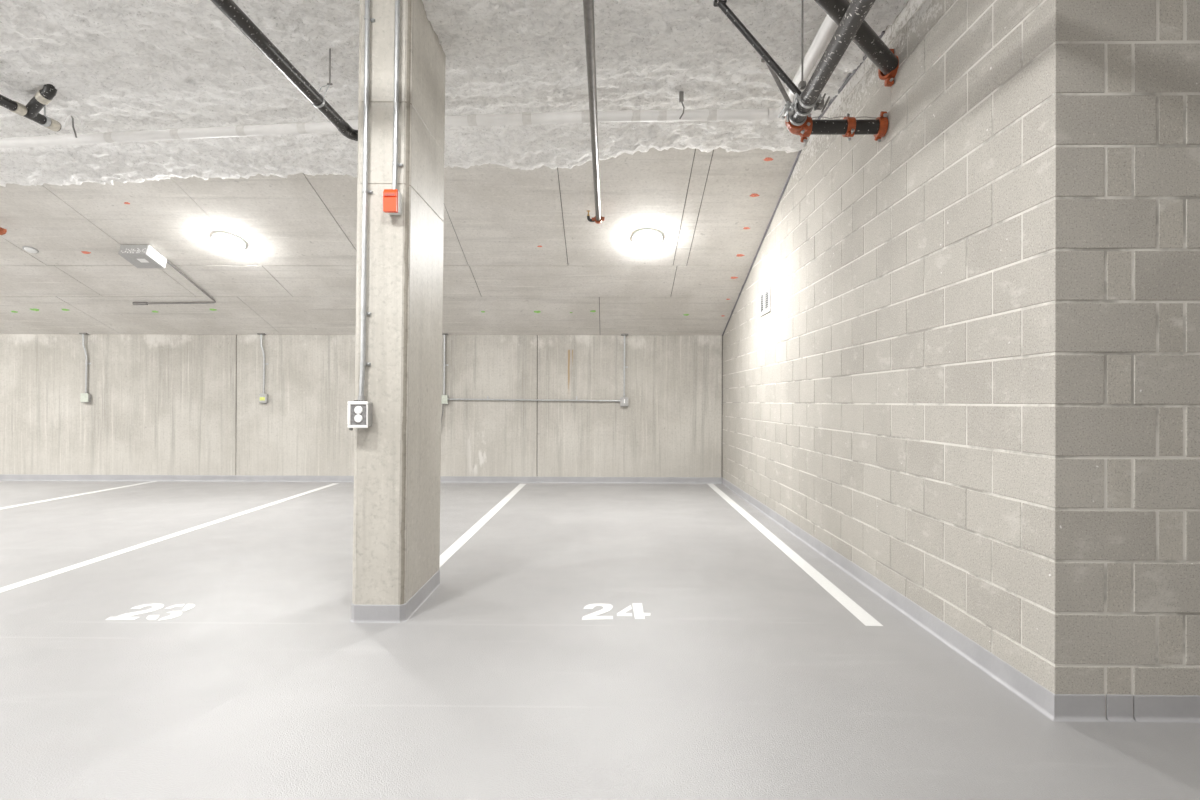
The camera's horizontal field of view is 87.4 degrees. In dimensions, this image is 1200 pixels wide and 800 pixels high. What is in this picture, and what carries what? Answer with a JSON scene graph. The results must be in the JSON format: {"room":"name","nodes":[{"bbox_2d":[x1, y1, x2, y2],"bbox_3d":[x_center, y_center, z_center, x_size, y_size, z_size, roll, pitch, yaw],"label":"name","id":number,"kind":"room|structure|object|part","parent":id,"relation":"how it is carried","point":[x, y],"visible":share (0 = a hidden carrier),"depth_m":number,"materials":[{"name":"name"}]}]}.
{"room":"underground parking garage","nodes":[
{"label":"underground parking garage","id":0,"kind":"room"},
{"bbox_2d":[0,334,722,476],"bbox_3d":[-6.021,-0.590,9.714,15.754,3.660,0.300,0,0,1],"label":"wall","id":1,"kind":"structure","parent":0,"point":[161,404],"depth_m":9.54,"materials":[{"name":"concrete"}]},
{"bbox_2d":[79,333,90,402],"bbox_3d":[-7.836,-0.490,9.552,0.150,1.058,0.061,0,0,1],"label":"outlet box","id":2,"kind":"object","parent":1,"relation":"attached to","point":[85,397],"visible":1,"depth_m":9.54,"materials":[{"name":"grey metal"}]},
{"bbox_3d":[-7.972,0.066,9.602,4.850,2.335,0.040,0,0,1],"label":"panel","id":3,"kind":"part","parent":1,"relation":"part of","materials":[{"name":"concrete"}]},
{"bbox_2d":[257,333,268,402],"bbox_3d":[-5.116,-0.482,9.523,0.150,1.058,0.063,0,0,1],"label":"outlet box","id":4,"kind":"object","parent":1,"relation":"attached to","point":[263,398],"visible":1,"depth_m":9.51,"materials":[{"name":"grey metal"}]},
{"bbox_3d":[-4.422,0.077,9.566,2.230,2.335,0.040,0,0,1],"label":"panel","id":5,"kind":"part","parent":1,"relation":"part of","materials":[{"name":"concrete"}]},
{"bbox_2d":[0,474,721,483],"bbox_3d":[-6.029,1.192,9.556,15.754,0.094,0.047,0,0,1],"label":"baseboard","id":6,"kind":"structure","parent":1,"relation":"attached to","point":[3,477],"depth_m":9.54,"materials":[{"name":"grey paint"}]},
{"bbox_3d":[-2.127,0.084,9.542,2.340,2.335,0.040,0,0,1],"label":"panel","id":7,"kind":"part","parent":1,"relation":"part of","materials":[{"name":"concrete"}]},
{"bbox_2d":[441,334,619,422],"bbox_3d":[-1.071,-0.260,9.482,2.758,1.477,0.061,0,0,1],"label":"conduit","id":8,"kind":"object","parent":1,"relation":"attached to","point":[444,398],"visible":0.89,"depth_m":9.47,"materials":[{"name":"grey metal"}]},
{"bbox_2d":[620,334,627,406],"bbox_3d":[0.367,-0.448,9.466,0.120,1.093,0.064,0,0,1],"label":"outlet box","id":9,"kind":"object","parent":1,"relation":"attached to","point":[623,400],"visible":1,"depth_m":9.46,"materials":[{"name":"white plastic"}]},
{"bbox_3d":[0.448,0.091,9.516,2.790,2.335,0.040,0,0,1],"label":"panel","id":10,"kind":"part","parent":1,"relation":"part of","materials":[{"name":"concrete"}]},
{"bbox_2d":[0,0,907,334],"bbox_3d":[-4.688,-1.925,0.672,18.600,1.825,18.361,0,0,1],"label":"ceiling","id":11,"kind":"structure","parent":0,"point":[522,254],"depth_m":5.88,"materials":[{"name":"concrete"}]},
{"bbox_2d":[0,227,6,234],"bbox_3d":[-6.537,-1.853,1.937,0.186,0.127,9.730,0,0,1],"label":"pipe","id":12,"kind":"object","parent":11,"relation":"attached to","point":[3,231],"visible":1,"depth_m":6.74,"materials":[{"name":"metal"}]},
{"bbox_3d":[-7.422,-2.063,6.522,1.302,0.830,2.343,0,0,1],"label":"panel","id":13,"kind":"part","parent":11,"relation":"part of","materials":[{"name":"concrete"}]},
{"bbox_2d":[0,84,60,131],"bbox_3d":[-4.439,-2.285,1.033,0.340,0.261,7.983,0,0,3],"label":"drain pipe","id":14,"kind":"object","parent":11,"relation":"hanging from","point":[44,96],"visible":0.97,"depth_m":4.72,"materials":[{"name":"black metal"}]},
{"bbox_2d":[22,246,38,252],"bbox_3d":[-6.650,-1.753,7.333,0.148,0.059,0.141,0,0,1],"label":"ceiling disc","id":15,"kind":"object","parent":11,"relation":"attached to","point":[26,248],"visible":1,"depth_m":7.31,"materials":[{"name":"white plastic"}]},
{"bbox_3d":[-7.368,-1.541,8.063,1.382,0.297,0.758,0,0,1],"label":"panel","id":16,"kind":"part","parent":11,"relation":"part of","materials":[{"name":"concrete"}]},
{"bbox_3d":[-8.504,-1.222,9.026,2.392,0.433,1.163,0,0,1],"label":"panel","id":17,"kind":"part","parent":11,"relation":"part of","materials":[{"name":"concrete"}]},
{"bbox_3d":[-6.147,-2.062,6.509,1.232,0.830,2.343,0,0,1],"label":"panel","id":18,"kind":"part","parent":11,"relation":"part of","materials":[{"name":"concrete"}]},
{"bbox_2d":[63,115,80,137],"bbox_3d":[-4.306,-2.233,5.120,0.140,0.186,0.012,0,0,1],"label":"wire","id":19,"kind":"object","parent":11,"relation":"hanging from","point":[69,116],"visible":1,"depth_m":5.12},
{"bbox_3d":[-6.043,-1.537,8.049,1.252,0.297,0.758,0,0,1],"label":"panel","id":20,"kind":"part","parent":11,"relation":"part of","materials":[{"name":"concrete"}]},
{"bbox_3d":[-4.847,-2.058,6.496,1.352,0.830,2.343,0,0,1],"label":"panel","id":21,"kind":"part","parent":11,"relation":"part of","materials":[{"name":"concrete"}]},
{"bbox_2d":[118,245,215,304],"bbox_3d":[-5.774,-1.541,7.883,1.201,0.489,1.402,0,0,1],"label":"ceiling box","id":22,"kind":"object","parent":11,"relation":"attached to","point":[140,256],"visible":1,"depth_m":7.33,"materials":[{"name":"white plastic"}]},
{"bbox_2d":[119,245,147,253],"bbox_3d":[-5.351,-1.728,7.197,0.310,0.105,0.036,0,0,1],"label":"grille","id":23,"kind":"object","parent":22,"relation":"attached to","point":[124,249],"depth_m":7.19,"materials":[{"name":"grey metal"}]},
{"bbox_3d":[-5.183,-1.677,7.348,0.002,0.208,0.330,0,0,1],"label":"plate","id":24,"kind":"part","parent":22,"relation":"part of","materials":[{"name":"white metal"}]},
{"bbox_3d":[-6.079,-1.215,9.001,2.442,0.433,1.163,0,0,1],"label":"panel","id":25,"kind":"part","parent":11,"relation":"part of","materials":[{"name":"concrete"}]},
{"bbox_3d":[-4.763,-1.533,8.036,1.292,0.297,0.758,0,0,1],"label":"panel","id":26,"kind":"part","parent":11,"relation":"part of","materials":[{"name":"concrete"}]},
{"bbox_2d":[212,232,245,249],"bbox_3d":[-4.212,-1.794,7.125,0.340,0.139,0.327,0,0,1],"label":"ceiling lamp","id":27,"kind":"object","parent":11,"relation":"attached to","point":[228,241],"visible":1,"depth_m":7.05,"materials":[{"name":"white plastic"}]},
{"bbox_3d":[-3.507,-2.052,6.482,1.312,0.830,2.343,0,0,1],"label":"panel","id":28,"kind":"part","parent":11,"relation":"part of","materials":[{"name":"concrete"}]},
{"bbox_2d":[211,0,357,140],"bbox_3d":[-1.787,-2.183,0.904,0.364,0.450,7.760,0,0,1],"label":"drain pipe","id":29,"kind":"object","parent":11,"relation":"hanging from","point":[228,8],"visible":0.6,"depth_m":3.71,"materials":[{"name":"black metal"}]},
{"bbox_3d":[-1.800,-2.241,4.184,0.010,0.260,0.010,0,0,23],"label":"hanger rod","id":30,"kind":"part","parent":29,"relation":"part of","materials":[{"name":"silver metal"}]},
{"bbox_3d":[-3.639,-1.206,8.976,2.422,0.433,1.163,0,0,1],"label":"panel","id":31,"kind":"part","parent":11,"relation":"part of","materials":[{"name":"concrete"}]},
{"bbox_3d":[-3.473,-1.531,8.023,1.272,0.297,0.758,0,0,1],"label":"panel","id":32,"kind":"part","parent":11,"relation":"part of","materials":[{"name":"concrete"}]},
{"bbox_3d":[-2.227,-2.050,6.469,1.232,0.830,2.343,0,0,1],"label":"panel","id":33,"kind":"part","parent":11,"relation":"part of","materials":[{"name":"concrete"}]},
{"bbox_2d":[0,0,850,147],"bbox_3d":[-2.565,-2.206,5.045,9.329,0.115,2.493,0,0,22],"label":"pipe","id":34,"kind":"object","parent":11,"relation":"attached to","point":[828,26],"visible":0.81,"depth_m":4.87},
{"bbox_3d":[-2.208,-1.525,8.010,1.242,0.297,0.758,0,0,1],"label":"panel","id":35,"kind":"part","parent":11,"relation":"part of","materials":[{"name":"concrete"}]},
{"bbox_3d":[-1.002,-2.045,6.456,1.202,0.830,2.343,0,0,1],"label":"panel","id":36,"kind":"part","parent":11,"relation":"part of","materials":[{"name":"concrete"}]},
{"bbox_3d":[-1.214,-1.202,8.951,2.412,0.433,1.163,0,0,1],"label":"panel","id":37,"kind":"part","parent":11,"relation":"part of","materials":[{"name":"concrete"}]},
{"bbox_3d":[-0.323,-1.521,7.990,2.512,0.297,0.758,0,0,1],"label":"panel","id":38,"kind":"part","parent":11,"relation":"part of","materials":[{"name":"concrete"}]},
{"bbox_2d":[583,0,604,223],"bbox_3d":[-0.093,-1.884,1.740,0.186,0.127,9.470,0,0,1],"label":"pipe","id":39,"kind":"object","parent":11,"relation":"attached to","point":[588,5],"visible":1,"depth_m":3.79,"materials":[{"name":"metal"}]},
{"bbox_3d":[0.237,-2.042,6.443,1.262,0.830,2.343,0,0,1],"label":"panel","id":40,"kind":"part","parent":11,"relation":"part of","materials":[{"name":"concrete"}]},
{"bbox_2d":[632,229,661,247],"bbox_3d":[0.528,-1.800,7.016,0.340,0.139,0.327,0,0,1],"label":"ceiling lamp","id":41,"kind":"object","parent":11,"relation":"attached to","point":[646,238],"visible":1,"depth_m":6.94,"materials":[{"name":"white plastic"}]},
{"bbox_3d":[0.933,-1.195,8.929,1.866,0.433,1.163,0,0,1],"label":"panel","id":42,"kind":"part","parent":11,"relation":"part of","materials":[{"name":"concrete"}]},
{"bbox_2d":[679,91,684,118],"bbox_3d":[0.618,-2.218,4.729,0.041,0.207,0.024,0,0,1],"label":"wire","id":43,"kind":"object","parent":11,"relation":"hanging from","point":[681,93],"visible":1,"depth_m":4.72,"materials":[{"name":"grey metal"}]},
{"bbox_3d":[0.955,-2.041,6.436,0.157,0.830,2.343,0,0,1],"label":"panel","id":44,"kind":"part","parent":11,"relation":"part of","materials":[{"name":"concrete"}]},
{"bbox_3d":[1.399,-1.515,7.973,0.916,0.297,0.758,0,0,1],"label":"panel","id":45,"kind":"part","parent":11,"relation":"part of","materials":[{"name":"concrete"}]},
{"bbox_3d":[1.442,-2.039,6.431,0.801,0.830,2.343,0,0,1],"label":"panel","id":46,"kind":"part","parent":11,"relation":"part of","materials":[{"name":"concrete"}]},
{"bbox_2d":[713,0,887,142],"bbox_3d":[1.232,-2.000,0.891,1.194,0.719,6.802,0,0,1],"label":"pipe","id":47,"kind":"object","parent":11,"relation":"attached to","point":[799,121],"visible":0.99,"depth_m":3.64,"materials":[{"name":"black metal"}]},
{"bbox_3d":[1.146,-2.063,3.553,0.010,0.580,0.010,0,0,-22],"label":"hanger rod","id":48,"kind":"part","parent":47,"relation":"part of","materials":[{"name":"grey metal"}]},
{"bbox_2d":[0,481,1199,799],"bbox_3d":[-4.695,1.347,0.920,18.600,0.251,17.750,0,0,1],"label":"floor","id":49,"kind":"structure","parent":0,"point":[160,640],"depth_m":2.88,"materials":[{"name":"grey paint"}]},
{"bbox_2d":[350,0,445,622],"bbox_3d":[-1.224,-0.580,3.891,0.342,3.640,0.790,0,0,1],"label":"concrete column","id":50,"kind":"structure","parent":49,"relation":"on","point":[396,503],"depth_m":3.51,"materials":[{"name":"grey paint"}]},
{"bbox_2d":[347,0,374,430],"bbox_3d":[-1.318,-1.096,3.465,0.115,2.530,0.086,0,0,1],"label":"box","id":51,"kind":"object","parent":50,"relation":"attached to","point":[359,412],"visible":1,"depth_m":3.47,"materials":[{"name":"white plastic"}]},
{"bbox_3d":[-1.322,0.080,3.427,0.112,0.146,0.010,0,0,1],"label":"frame","id":52,"kind":"part","parent":51,"relation":"part of","materials":[{"name":"white plastic"}]},
{"bbox_2d":[354,406,362,413],"bbox_3d":[-1.318,0.055,3.424,0.045,0.045,0.009,0,0,1],"label":"receptacle","id":53,"kind":"object","parent":51,"relation":"attached to","point":[357,409],"depth_m":3.42,"materials":[{"name":"white plastic"}]},
{"bbox_2d":[354,414,362,422],"bbox_3d":[-1.318,0.101,3.424,0.045,0.045,0.009,0,0,1],"label":"receptacle","id":54,"kind":"object","parent":51,"relation":"attached to","point":[358,418],"depth_m":3.42,"materials":[{"name":"white plastic"}]},
{"bbox_3d":[-1.318,0.081,3.430,0.090,0.116,0.003,0,0,1],"label":"plate","id":55,"kind":"part","parent":51,"relation":"part of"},
{"bbox_2d":[383,0,402,214],"bbox_3d":[-1.140,-1.696,3.466,0.083,1.329,0.084,0,0,1],"label":"fire alarm","id":56,"kind":"object","parent":50,"relation":"attached to","point":[392,198],"visible":1,"depth_m":3.47,"materials":[{"name":"red plastic"}]},
{"bbox_2d":[722,0,1023,652],"bbox_3d":[1.969,-0.575,6.213,0.301,3.660,7.137,0,0,1],"label":"wall","id":57,"kind":"structure","parent":0,"point":[859,409],"depth_m":3.72,"materials":[{"name":"concrete"}]},
{"bbox_2d":[759,286,770,316],"bbox_3d":[1.821,-1.083,6.934,0.020,0.270,0.460,0,0,1],"label":"sign","id":58,"kind":"object","parent":57,"relation":"in","point":[765,295],"visible":1,"depth_m":6.92,"materials":[{"name":"white plastic"}]},
{"bbox_2d":[722,31,884,335],"bbox_3d":[1.826,-1.655,6.718,0.036,1.373,5.505,0,0,1],"label":"trim","id":59,"kind":"structure","parent":57,"relation":"attached to","point":[883,32],"depth_m":6.11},
{"bbox_2d":[814,0,898,86],"bbox_3d":[0.822,-2.041,2.819,0.144,0.216,3.001,0,0,43],"label":"diagonal pipe","id":60,"kind":"object","parent":57,"relation":"attached to","point":[865,38],"visible":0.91,"depth_m":3.54,"materials":[{"name":"black metal"}]},
{"bbox_2d":[722,477,1053,720],"bbox_3d":[1.812,1.206,5.955,0.040,0.097,7.047,0,0,1],"label":"baseboard","id":61,"kind":"structure","parent":57,"relation":"attached to","point":[1018,683],"depth_m":3.36,"materials":[{"name":"grey paint"}]},
{"bbox_2d":[992,0,1199,717],"bbox_3d":[3.252,-0.579,2.639,2.937,3.660,0.399,0,0,1],"label":"wall","id":62,"kind":"structure","parent":0,"point":[1106,381],"depth_m":2.45,"materials":[{"name":"concrete"}]},
{"bbox_2d":[1053,694,1199,722],"bbox_3d":[3.189,1.202,2.438,2.866,0.097,0.040,0,0,1],"label":"baseboard","id":63,"kind":"structure","parent":62,"relation":"attached to","point":[1067,707],"depth_m":2.44,"materials":[{"name":"grey paint"}]}
]}

